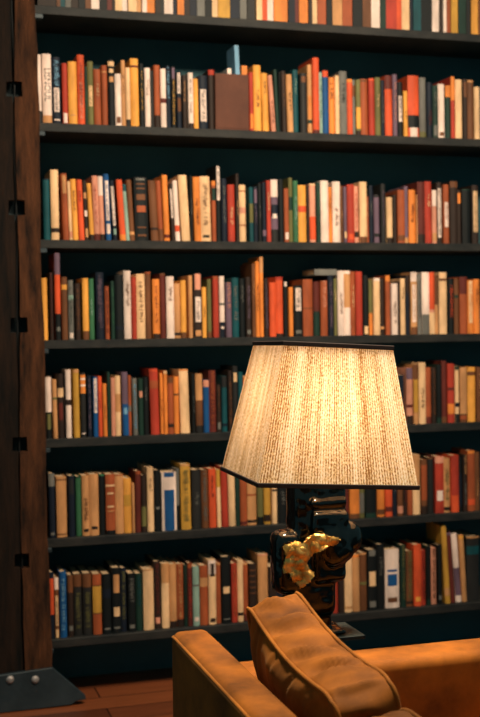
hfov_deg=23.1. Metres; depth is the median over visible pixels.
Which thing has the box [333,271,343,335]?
book
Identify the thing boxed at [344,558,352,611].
book
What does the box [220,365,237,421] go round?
book
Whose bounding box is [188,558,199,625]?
book
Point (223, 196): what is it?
book
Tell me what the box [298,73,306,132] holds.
book
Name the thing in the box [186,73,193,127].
book
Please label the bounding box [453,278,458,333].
book
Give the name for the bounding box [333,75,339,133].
book
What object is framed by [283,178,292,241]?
book
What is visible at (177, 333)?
book
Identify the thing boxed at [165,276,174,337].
book
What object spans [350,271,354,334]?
book
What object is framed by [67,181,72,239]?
book
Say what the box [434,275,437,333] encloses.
book
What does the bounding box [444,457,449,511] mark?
book
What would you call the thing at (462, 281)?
book
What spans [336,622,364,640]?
side table
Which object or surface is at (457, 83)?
book
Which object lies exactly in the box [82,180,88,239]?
book
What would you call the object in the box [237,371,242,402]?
book
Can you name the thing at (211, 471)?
book
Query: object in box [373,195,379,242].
book
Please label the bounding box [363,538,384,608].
book
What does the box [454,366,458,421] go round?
book
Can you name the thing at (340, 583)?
book
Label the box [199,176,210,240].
book
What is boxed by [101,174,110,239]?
book
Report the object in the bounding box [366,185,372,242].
book
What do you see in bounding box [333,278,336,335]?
book
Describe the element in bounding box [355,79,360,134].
book
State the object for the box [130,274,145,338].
book
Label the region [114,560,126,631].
book
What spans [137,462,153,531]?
book
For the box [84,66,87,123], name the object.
book
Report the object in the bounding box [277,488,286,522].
book
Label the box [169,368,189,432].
book
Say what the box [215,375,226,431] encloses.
book
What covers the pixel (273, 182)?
book
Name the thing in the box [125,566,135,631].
book
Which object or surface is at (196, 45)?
bookcase
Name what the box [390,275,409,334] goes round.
book
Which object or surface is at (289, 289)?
book
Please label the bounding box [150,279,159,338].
book
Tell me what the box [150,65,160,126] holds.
book
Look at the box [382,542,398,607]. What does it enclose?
book
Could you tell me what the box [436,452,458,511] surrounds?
book
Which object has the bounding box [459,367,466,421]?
book
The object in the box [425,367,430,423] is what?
book
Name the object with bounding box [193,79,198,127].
book
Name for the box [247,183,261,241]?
book
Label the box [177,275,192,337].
book
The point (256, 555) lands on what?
book
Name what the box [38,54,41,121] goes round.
book
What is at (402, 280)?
book
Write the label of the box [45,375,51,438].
book
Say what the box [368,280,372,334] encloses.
book
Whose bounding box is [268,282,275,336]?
book
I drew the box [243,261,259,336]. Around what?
book
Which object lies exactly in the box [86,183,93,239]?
book
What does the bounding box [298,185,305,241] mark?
book
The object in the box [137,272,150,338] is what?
book
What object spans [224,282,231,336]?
book
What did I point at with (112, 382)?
book
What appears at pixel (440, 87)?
book
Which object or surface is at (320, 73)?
book
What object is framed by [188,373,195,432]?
book
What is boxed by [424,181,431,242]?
book
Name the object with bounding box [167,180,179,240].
book
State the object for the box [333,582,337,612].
book
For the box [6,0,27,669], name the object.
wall
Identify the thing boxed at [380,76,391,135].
book
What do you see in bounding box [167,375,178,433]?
book
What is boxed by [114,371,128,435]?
book
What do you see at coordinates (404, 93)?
book
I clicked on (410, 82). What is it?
book
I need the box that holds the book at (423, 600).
[421,549,425,604]
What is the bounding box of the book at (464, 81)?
[461,79,467,138]
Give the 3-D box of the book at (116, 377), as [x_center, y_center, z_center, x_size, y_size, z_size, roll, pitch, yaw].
[-0.446,0.163,4.158,0.020,0.209,0.156,-1,2,-17]
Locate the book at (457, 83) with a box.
[454,79,461,137]
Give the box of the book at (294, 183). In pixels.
[292,181,297,241]
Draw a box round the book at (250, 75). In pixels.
[247,72,253,130]
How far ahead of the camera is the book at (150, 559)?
4.15 m
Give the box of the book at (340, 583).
[338,579,343,612]
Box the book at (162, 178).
[153,175,169,240]
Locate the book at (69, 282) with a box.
[67,280,73,339]
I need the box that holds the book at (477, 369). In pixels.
[467,366,479,421]
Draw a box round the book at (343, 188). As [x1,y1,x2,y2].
[342,187,346,241]
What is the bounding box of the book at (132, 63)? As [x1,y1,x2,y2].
[125,58,138,125]
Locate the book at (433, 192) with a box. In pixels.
[431,190,436,242]
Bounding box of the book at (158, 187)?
[155,180,163,240]
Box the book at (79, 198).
[75,180,84,239]
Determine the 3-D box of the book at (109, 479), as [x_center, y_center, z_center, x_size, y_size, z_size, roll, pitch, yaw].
[-0.470,0.505,4.148,0.033,0.209,0.152,-1,2,-17]
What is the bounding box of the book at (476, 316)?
[467,279,479,332]
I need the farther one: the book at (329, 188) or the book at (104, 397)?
the book at (329, 188)
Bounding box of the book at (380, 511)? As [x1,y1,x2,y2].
[376,490,384,516]
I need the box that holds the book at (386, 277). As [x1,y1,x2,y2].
[372,275,389,334]
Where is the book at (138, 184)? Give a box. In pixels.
[129,177,147,240]
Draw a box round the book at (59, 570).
[54,564,66,637]
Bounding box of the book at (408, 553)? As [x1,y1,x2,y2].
[405,548,412,606]
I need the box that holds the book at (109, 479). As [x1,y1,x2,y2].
[99,469,115,534]
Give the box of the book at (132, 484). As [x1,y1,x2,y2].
[131,481,134,532]
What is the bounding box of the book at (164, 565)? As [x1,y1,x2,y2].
[156,556,169,627]
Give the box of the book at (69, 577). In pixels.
[64,567,73,636]
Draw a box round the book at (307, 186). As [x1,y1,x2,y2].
[305,185,309,241]
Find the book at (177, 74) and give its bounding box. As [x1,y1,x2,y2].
[175,72,181,127]
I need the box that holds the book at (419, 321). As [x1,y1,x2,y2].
[417,274,421,333]
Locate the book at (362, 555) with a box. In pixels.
[356,549,366,610]
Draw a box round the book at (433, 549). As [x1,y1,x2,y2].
[420,541,435,603]
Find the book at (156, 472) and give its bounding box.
[150,465,160,530]
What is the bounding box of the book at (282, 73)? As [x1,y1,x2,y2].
[280,71,286,131]
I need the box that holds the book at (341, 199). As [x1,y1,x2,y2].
[340,185,342,241]
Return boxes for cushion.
[246,591,400,716]
[374,708,420,716]
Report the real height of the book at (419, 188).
0.229 m
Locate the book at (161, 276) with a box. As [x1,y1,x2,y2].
[151,273,165,337]
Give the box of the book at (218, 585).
[212,557,220,623]
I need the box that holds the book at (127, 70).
[125,67,130,125]
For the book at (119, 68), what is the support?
on the bookcase
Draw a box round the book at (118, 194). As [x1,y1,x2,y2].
[113,179,125,239]
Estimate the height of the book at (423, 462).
0.207 m
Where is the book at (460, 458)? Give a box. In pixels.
[459,456,461,510]
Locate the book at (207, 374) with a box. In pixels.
[198,369,215,431]
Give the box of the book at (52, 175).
[45,170,58,239]
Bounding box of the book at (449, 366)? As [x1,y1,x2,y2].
[446,363,454,422]
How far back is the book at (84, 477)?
4.05 m
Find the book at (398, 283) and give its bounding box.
[390,282,399,334]
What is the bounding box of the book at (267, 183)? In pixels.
[260,180,270,241]
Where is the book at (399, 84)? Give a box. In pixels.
[397,82,402,135]
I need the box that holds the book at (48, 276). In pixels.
[44,272,53,339]
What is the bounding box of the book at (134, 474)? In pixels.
[128,467,140,532]
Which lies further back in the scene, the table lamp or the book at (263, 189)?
the book at (263, 189)
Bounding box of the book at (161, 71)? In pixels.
[159,69,166,126]
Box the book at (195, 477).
[190,465,200,528]
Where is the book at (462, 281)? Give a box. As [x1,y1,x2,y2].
[446,277,466,333]
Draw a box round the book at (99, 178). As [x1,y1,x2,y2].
[97,176,104,239]
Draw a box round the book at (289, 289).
[287,287,292,335]
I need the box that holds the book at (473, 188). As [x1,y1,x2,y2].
[457,185,478,243]
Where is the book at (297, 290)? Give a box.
[287,285,302,335]
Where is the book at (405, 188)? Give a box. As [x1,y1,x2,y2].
[388,186,407,242]
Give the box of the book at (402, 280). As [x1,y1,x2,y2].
[390,278,404,334]
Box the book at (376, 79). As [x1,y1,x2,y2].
[373,77,380,134]
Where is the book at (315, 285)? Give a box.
[312,282,319,335]
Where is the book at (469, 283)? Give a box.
[467,281,472,333]
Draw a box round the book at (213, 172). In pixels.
[206,165,220,240]
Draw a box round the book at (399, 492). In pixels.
[397,490,402,515]
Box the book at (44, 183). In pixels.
[40,178,49,239]
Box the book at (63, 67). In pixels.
[60,63,67,122]
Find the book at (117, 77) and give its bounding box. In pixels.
[114,74,121,125]
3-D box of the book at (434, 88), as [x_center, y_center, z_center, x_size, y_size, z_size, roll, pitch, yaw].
[0.714,-0.927,4.469,0.023,0.197,0.143,-1,2,-17]
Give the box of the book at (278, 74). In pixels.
[277,72,280,131]
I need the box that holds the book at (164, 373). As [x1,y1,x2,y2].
[157,369,167,433]
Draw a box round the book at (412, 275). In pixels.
[393,272,416,333]
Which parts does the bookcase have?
shelf, shelf, shelf, shelf, shelf, shelf, shelf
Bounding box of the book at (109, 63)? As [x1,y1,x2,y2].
[103,59,114,124]
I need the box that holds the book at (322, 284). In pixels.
[314,281,327,335]
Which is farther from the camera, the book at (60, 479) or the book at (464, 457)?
the book at (464, 457)
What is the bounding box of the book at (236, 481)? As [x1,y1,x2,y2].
[234,477,239,525]
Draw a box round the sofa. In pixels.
[171,630,479,716]
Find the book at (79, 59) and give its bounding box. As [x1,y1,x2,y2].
[73,55,84,123]
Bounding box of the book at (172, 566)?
[163,556,176,627]
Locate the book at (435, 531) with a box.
[426,522,449,603]
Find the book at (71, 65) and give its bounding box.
[67,61,77,123]
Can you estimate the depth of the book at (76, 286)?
4.04 m
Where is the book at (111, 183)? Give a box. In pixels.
[109,180,116,239]
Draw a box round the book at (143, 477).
[141,473,146,531]
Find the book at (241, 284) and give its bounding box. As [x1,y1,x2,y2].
[238,278,244,336]
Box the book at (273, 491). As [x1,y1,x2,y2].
[270,488,276,523]
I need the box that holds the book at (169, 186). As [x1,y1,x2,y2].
[167,183,174,240]
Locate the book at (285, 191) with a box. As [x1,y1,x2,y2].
[283,188,288,241]
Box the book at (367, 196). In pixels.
[367,196,368,242]
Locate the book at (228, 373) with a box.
[217,369,232,430]
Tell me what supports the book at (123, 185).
on the bookcase
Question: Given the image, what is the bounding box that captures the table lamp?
[220,341,419,634]
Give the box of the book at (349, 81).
[346,79,352,133]
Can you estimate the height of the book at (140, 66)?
0.220 m
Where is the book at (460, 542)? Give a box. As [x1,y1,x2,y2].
[446,529,466,601]
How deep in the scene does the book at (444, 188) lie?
4.42 m
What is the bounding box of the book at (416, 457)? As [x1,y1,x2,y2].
[412,453,419,514]
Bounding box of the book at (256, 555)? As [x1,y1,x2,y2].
[247,547,267,603]
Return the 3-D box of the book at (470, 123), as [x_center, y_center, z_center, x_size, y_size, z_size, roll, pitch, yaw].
[0.852,-0.944,4.522,0.027,0.224,0.162,-1,2,-17]
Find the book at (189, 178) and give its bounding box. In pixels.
[186,175,192,240]
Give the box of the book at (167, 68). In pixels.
[163,66,170,126]
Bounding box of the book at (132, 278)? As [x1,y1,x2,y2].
[130,276,136,338]
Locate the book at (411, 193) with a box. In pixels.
[408,190,415,242]
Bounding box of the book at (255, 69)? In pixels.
[247,65,260,130]
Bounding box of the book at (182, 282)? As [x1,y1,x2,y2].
[174,280,186,337]
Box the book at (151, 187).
[146,180,158,240]
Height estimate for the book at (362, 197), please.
0.224 m
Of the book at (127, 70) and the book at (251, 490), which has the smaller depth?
the book at (127, 70)
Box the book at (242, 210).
[239,185,245,240]
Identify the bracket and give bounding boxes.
[0,667,85,712]
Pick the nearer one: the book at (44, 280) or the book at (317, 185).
the book at (44, 280)
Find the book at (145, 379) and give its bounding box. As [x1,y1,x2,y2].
[135,375,148,434]
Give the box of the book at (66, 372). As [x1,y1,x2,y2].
[60,368,71,437]
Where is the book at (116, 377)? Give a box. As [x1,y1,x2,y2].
[110,374,120,435]
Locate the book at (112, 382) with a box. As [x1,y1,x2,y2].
[110,377,115,435]
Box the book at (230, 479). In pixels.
[227,474,235,525]
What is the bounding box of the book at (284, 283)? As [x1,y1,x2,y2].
[282,281,287,335]
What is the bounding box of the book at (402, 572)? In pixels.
[386,539,405,606]
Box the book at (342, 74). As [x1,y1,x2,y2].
[328,71,346,133]
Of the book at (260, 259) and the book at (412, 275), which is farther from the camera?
the book at (412, 275)
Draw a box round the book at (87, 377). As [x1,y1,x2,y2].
[85,374,91,436]
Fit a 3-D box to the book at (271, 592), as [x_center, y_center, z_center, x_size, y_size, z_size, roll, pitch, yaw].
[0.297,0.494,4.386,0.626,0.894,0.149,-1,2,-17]
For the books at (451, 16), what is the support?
on the bookcase
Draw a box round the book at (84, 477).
[75,471,89,535]
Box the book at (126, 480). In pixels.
[122,473,131,532]
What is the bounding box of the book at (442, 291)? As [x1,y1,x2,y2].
[434,272,446,333]
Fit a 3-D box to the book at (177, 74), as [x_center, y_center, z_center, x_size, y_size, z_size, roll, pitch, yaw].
[-0.235,-0.908,4.189,0.018,0.198,0.158,-1,2,-17]
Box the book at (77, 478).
[69,471,81,535]
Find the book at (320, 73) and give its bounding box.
[319,72,322,132]
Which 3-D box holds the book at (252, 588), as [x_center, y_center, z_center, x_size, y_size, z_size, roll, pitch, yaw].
[0.028,0.843,4.304,0.028,0.207,0.146,-1,2,-17]
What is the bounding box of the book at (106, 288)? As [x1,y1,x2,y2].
[104,286,109,338]
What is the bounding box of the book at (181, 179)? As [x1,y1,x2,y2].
[168,175,189,240]
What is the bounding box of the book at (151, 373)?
[140,367,159,434]
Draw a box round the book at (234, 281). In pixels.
[224,278,238,336]
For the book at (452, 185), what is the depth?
4.43 m
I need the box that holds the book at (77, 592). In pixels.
[67,566,81,635]
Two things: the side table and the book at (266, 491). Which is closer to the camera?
the side table
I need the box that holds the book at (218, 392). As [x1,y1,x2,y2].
[215,384,220,431]
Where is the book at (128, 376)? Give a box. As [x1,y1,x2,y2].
[127,375,131,434]
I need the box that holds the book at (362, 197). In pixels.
[353,182,366,242]
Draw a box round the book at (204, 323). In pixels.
[202,287,206,337]
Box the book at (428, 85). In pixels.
[425,82,432,136]
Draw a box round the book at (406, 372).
[396,367,412,423]
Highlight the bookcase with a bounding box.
[35,5,479,677]
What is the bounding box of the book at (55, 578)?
[52,569,58,637]
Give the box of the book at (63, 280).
[60,277,67,339]
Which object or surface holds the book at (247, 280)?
on the bookcase
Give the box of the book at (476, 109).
[473,87,479,138]
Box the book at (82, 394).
[78,371,85,436]
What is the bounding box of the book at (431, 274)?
[429,272,434,333]
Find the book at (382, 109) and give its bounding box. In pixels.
[380,80,384,134]
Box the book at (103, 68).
[99,65,107,124]
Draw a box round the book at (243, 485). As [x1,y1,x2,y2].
[239,479,246,525]
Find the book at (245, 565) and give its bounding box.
[237,556,247,620]
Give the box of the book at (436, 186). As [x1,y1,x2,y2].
[431,182,441,242]
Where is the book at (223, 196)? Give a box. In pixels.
[220,179,226,240]
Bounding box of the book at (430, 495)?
[415,453,433,513]
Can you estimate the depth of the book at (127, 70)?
4.06 m
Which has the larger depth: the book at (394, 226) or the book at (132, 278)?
the book at (394, 226)
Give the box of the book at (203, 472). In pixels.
[191,465,208,527]
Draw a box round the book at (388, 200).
[385,197,392,242]
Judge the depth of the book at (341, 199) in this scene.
4.31 m
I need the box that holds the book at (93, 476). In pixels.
[83,470,98,535]
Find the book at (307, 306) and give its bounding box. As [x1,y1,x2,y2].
[289,279,312,335]
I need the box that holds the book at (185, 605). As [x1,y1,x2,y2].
[177,558,187,625]
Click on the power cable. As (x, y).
(11, 0)
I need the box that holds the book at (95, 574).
[85,566,101,634]
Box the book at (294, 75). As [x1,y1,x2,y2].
[285,70,297,131]
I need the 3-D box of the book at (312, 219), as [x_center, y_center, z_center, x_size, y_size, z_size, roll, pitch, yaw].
[0.245,-0.532,4.342,0.024,0.214,0.148,-1,2,-17]
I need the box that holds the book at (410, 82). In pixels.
[397,75,418,136]
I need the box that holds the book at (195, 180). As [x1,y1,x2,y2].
[192,177,200,240]
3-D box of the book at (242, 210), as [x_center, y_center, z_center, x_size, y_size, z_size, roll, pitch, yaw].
[-0.011,-0.521,4.261,0.025,0.203,0.148,-1,2,-17]
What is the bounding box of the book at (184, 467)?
[170,459,190,529]
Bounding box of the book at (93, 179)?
[85,176,99,239]
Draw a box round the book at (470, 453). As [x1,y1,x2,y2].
[451,447,474,510]
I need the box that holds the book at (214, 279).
[202,276,218,337]
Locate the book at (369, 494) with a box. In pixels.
[364,489,375,517]
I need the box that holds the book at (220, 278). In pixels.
[218,276,224,336]
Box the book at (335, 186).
[328,182,340,241]
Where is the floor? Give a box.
[0,637,479,716]
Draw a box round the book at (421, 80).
[418,77,425,136]
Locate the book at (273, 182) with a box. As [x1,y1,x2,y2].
[270,179,277,241]
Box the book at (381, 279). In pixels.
[380,278,383,334]
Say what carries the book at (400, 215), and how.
on the bookcase
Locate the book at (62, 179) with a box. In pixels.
[58,173,68,239]
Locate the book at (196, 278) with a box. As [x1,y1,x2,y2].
[183,274,201,337]
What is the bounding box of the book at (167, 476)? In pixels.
[159,468,176,530]
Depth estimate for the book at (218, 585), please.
4.21 m
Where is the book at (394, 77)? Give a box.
[390,74,397,135]
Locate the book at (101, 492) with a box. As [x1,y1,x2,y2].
[92,469,104,534]
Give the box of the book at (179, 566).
[168,557,183,626]
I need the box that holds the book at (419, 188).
[401,182,424,242]
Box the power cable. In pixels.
[11,0,24,664]
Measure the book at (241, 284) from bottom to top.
0.210 m
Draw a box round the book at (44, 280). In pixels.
[41,278,47,339]
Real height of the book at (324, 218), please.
0.225 m
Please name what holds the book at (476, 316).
on the bookcase
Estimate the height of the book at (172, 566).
0.225 m
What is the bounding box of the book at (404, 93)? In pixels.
[402,91,407,135]
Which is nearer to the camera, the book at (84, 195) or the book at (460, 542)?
the book at (84, 195)
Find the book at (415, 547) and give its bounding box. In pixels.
[399,538,421,605]
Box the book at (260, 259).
[248,257,263,336]
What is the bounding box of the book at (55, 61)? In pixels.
[51,57,60,122]
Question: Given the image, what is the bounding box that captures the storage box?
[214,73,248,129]
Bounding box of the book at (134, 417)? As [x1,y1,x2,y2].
[131,377,137,434]
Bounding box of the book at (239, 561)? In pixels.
[225,552,243,621]
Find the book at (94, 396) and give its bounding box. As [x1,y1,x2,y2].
[91,376,97,436]
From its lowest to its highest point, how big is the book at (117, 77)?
0.180 m
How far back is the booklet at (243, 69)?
4.20 m
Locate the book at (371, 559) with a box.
[359,543,376,609]
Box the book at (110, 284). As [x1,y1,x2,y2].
[104,281,114,338]
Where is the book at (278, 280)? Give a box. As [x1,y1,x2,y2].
[263,277,282,336]
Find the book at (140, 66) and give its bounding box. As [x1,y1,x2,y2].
[138,63,144,125]
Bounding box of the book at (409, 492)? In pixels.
[407,490,411,514]
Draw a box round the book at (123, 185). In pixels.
[122,184,129,239]
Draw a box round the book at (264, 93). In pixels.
[260,73,268,130]
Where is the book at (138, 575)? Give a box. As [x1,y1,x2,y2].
[128,566,142,630]
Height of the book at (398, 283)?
0.198 m
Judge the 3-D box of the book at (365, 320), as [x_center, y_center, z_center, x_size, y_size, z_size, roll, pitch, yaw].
[0.445,-0.199,4.414,0.022,0.221,0.156,-1,2,-17]
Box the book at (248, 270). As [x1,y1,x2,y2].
[240,264,255,336]
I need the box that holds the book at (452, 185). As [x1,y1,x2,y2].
[441,181,457,242]
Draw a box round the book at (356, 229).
[354,186,358,242]
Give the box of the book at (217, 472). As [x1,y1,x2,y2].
[208,465,220,526]
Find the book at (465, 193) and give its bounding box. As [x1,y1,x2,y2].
[461,189,470,243]
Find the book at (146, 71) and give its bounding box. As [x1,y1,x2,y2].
[143,68,150,126]
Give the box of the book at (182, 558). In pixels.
[178,555,192,625]
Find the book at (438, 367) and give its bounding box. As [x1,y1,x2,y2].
[425,364,441,422]
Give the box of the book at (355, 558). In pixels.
[352,552,359,611]
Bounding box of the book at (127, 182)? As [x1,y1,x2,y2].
[122,180,134,239]
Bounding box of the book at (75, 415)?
[66,368,79,437]
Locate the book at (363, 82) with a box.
[359,79,367,134]
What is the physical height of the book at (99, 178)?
0.221 m
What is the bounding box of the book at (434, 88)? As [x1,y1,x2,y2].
[432,85,437,137]
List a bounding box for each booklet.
[220,68,230,73]
[226,45,239,73]
[239,66,246,74]
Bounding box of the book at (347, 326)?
[344,271,350,335]
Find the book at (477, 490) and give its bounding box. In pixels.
[474,451,479,509]
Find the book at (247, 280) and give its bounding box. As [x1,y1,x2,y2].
[238,277,250,336]
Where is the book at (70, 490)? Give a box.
[62,471,74,536]
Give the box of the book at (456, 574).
[446,530,461,601]
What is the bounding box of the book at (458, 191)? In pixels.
[457,190,460,242]
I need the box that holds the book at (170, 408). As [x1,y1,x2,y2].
[167,376,173,433]
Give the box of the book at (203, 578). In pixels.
[190,558,207,624]
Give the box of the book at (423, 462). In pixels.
[420,458,426,513]
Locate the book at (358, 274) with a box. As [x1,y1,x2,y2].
[355,271,362,334]
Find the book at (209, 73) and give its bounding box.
[202,70,214,128]
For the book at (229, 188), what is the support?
on the bookcase
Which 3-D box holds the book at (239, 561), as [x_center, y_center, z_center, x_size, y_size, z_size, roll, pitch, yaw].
[-0.021,0.836,4.305,0.022,0.223,0.165,-1,2,-17]
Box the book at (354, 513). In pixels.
[349,489,359,518]
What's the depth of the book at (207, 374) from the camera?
4.18 m
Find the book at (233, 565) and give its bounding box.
[230,559,237,622]
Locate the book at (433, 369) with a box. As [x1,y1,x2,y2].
[425,366,435,422]
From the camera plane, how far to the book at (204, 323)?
4.17 m
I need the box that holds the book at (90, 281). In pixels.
[88,279,94,338]
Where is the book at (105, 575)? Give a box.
[95,565,111,633]
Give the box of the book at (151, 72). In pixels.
[150,71,153,126]
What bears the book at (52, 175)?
on the bookcase
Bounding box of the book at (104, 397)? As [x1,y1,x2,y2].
[102,383,107,435]
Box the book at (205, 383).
[202,379,209,432]
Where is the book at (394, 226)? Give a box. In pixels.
[386,195,396,242]
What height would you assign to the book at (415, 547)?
0.233 m
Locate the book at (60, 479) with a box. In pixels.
[54,472,66,536]
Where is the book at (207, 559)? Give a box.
[198,553,216,624]
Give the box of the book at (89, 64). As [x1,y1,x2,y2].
[84,61,93,123]
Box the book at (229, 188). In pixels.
[226,185,234,240]
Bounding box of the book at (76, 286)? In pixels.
[73,283,80,339]
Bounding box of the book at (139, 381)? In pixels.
[133,377,143,434]
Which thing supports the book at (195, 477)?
on the bookcase
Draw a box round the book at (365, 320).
[362,275,368,334]
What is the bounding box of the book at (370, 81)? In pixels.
[367,78,374,134]
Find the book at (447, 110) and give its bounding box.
[444,85,450,137]
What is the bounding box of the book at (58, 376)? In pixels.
[52,372,63,437]
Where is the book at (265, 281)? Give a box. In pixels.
[263,278,268,336]
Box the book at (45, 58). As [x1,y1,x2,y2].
[41,54,51,122]
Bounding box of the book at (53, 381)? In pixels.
[51,378,57,438]
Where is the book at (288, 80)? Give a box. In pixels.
[285,74,292,131]
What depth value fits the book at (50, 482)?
4.03 m
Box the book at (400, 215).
[385,190,404,242]
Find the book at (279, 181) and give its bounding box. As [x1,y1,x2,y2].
[277,179,283,241]
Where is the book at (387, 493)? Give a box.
[384,490,391,516]
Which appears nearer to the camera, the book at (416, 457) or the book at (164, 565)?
the book at (164, 565)
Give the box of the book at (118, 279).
[107,275,123,338]
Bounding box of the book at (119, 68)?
[114,60,125,125]
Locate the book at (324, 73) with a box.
[321,71,328,132]
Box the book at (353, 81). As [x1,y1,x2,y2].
[352,80,354,133]
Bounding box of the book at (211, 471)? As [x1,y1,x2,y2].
[199,464,215,527]
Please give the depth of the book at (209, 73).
4.15 m
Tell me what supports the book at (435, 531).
on the bookcase
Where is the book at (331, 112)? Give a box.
[328,77,334,133]
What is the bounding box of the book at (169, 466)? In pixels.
[166,464,179,529]
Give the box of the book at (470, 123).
[467,80,473,138]
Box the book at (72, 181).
[68,179,78,239]
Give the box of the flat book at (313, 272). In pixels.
[301,269,336,276]
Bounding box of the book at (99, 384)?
[91,375,102,436]
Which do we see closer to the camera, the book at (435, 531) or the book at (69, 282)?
the book at (69, 282)
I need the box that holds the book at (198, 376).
[190,372,202,432]
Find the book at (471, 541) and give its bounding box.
[451,529,478,600]
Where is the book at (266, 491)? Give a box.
[263,488,270,523]
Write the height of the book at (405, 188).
0.212 m
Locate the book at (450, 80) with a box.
[433,77,454,137]
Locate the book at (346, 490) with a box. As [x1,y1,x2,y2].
[345,489,348,513]
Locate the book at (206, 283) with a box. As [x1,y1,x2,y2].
[201,279,211,337]
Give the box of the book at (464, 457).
[446,451,466,510]
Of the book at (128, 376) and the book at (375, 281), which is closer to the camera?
the book at (128, 376)
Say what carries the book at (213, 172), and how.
on the bookcase
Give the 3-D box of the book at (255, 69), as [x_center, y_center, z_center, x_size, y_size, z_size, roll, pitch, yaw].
[0.044,-0.932,4.260,0.029,0.236,0.136,-1,2,-17]
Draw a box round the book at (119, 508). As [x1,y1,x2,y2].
[109,469,123,533]
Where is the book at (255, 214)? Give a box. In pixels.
[253,186,257,241]
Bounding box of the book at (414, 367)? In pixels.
[398,364,417,423]
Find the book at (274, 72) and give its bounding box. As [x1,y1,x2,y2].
[267,69,279,131]
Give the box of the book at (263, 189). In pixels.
[261,182,265,241]
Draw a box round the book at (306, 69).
[297,65,311,132]
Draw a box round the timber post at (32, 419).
[13,0,51,670]
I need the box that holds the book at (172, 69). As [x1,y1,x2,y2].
[170,66,175,127]
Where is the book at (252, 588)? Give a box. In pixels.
[239,556,256,607]
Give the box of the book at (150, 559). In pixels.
[145,553,160,628]
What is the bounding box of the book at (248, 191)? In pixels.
[245,187,253,241]
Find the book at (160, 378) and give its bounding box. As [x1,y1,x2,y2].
[157,372,163,433]
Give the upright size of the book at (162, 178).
0.231 m
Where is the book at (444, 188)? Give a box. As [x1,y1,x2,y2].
[441,184,448,242]
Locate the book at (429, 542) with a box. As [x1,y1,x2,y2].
[422,539,441,603]
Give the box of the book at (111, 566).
[104,559,120,632]
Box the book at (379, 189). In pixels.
[373,184,385,242]
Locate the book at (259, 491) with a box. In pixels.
[256,487,262,524]
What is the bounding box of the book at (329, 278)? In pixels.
[313,275,333,335]
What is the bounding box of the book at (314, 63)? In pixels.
[298,58,319,132]
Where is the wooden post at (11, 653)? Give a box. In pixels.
[0,0,22,673]
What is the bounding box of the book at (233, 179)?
[224,174,239,240]
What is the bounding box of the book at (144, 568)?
[135,561,153,629]
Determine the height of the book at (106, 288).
0.184 m
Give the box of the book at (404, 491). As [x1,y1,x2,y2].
[403,490,406,514]
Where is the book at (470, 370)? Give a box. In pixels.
[459,366,474,421]
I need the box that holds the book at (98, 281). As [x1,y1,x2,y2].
[89,272,104,338]
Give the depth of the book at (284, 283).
4.25 m
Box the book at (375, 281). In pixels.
[368,278,379,334]
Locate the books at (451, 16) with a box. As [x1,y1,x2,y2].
[35,0,479,34]
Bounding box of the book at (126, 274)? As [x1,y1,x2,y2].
[116,271,131,338]
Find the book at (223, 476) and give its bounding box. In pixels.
[209,462,227,526]
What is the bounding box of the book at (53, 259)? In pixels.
[48,253,60,339]
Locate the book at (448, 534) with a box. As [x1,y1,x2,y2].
[446,531,454,602]
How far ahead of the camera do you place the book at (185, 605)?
4.18 m
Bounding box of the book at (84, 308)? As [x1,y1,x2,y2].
[76,278,88,339]
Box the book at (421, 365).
[401,361,425,423]
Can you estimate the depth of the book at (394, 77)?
4.35 m
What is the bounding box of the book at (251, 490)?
[247,483,256,524]
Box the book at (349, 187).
[342,184,354,241]
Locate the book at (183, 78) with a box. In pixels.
[181,75,186,127]
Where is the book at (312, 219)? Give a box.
[305,184,315,241]
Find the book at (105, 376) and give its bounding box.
[100,371,110,435]
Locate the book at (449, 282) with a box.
[446,278,453,333]
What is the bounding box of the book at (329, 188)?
[328,187,331,241]
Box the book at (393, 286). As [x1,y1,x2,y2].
[390,283,397,334]
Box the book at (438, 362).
[426,360,446,422]
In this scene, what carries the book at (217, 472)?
on the bookcase
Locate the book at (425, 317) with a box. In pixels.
[417,272,429,333]
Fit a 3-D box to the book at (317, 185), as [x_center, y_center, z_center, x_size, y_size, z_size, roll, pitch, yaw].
[0.267,-0.534,4.342,0.016,0.218,0.137,-1,2,-17]
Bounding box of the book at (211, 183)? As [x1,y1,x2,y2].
[209,181,215,240]
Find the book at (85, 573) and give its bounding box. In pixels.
[75,564,91,634]
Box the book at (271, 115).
[267,75,275,130]
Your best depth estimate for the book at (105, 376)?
4.08 m
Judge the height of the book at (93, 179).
0.222 m
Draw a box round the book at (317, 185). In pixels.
[313,182,320,241]
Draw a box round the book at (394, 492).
[392,490,396,515]
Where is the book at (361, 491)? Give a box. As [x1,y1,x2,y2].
[359,489,363,517]
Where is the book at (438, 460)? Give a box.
[418,452,443,512]
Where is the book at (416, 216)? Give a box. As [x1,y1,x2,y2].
[415,195,417,242]
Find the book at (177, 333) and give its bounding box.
[174,283,180,337]
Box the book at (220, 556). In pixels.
[210,549,230,622]
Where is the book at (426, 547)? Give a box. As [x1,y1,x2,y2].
[411,539,430,604]
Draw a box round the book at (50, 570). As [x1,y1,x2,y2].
[49,567,54,638]
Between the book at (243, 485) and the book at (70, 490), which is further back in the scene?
the book at (243, 485)
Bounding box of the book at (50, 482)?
[46,469,55,537]
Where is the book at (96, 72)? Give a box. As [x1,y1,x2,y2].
[93,69,100,124]
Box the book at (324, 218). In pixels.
[312,181,328,241]
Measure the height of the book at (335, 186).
0.223 m
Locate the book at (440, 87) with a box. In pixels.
[436,84,444,137]
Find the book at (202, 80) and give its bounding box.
[194,75,207,128]

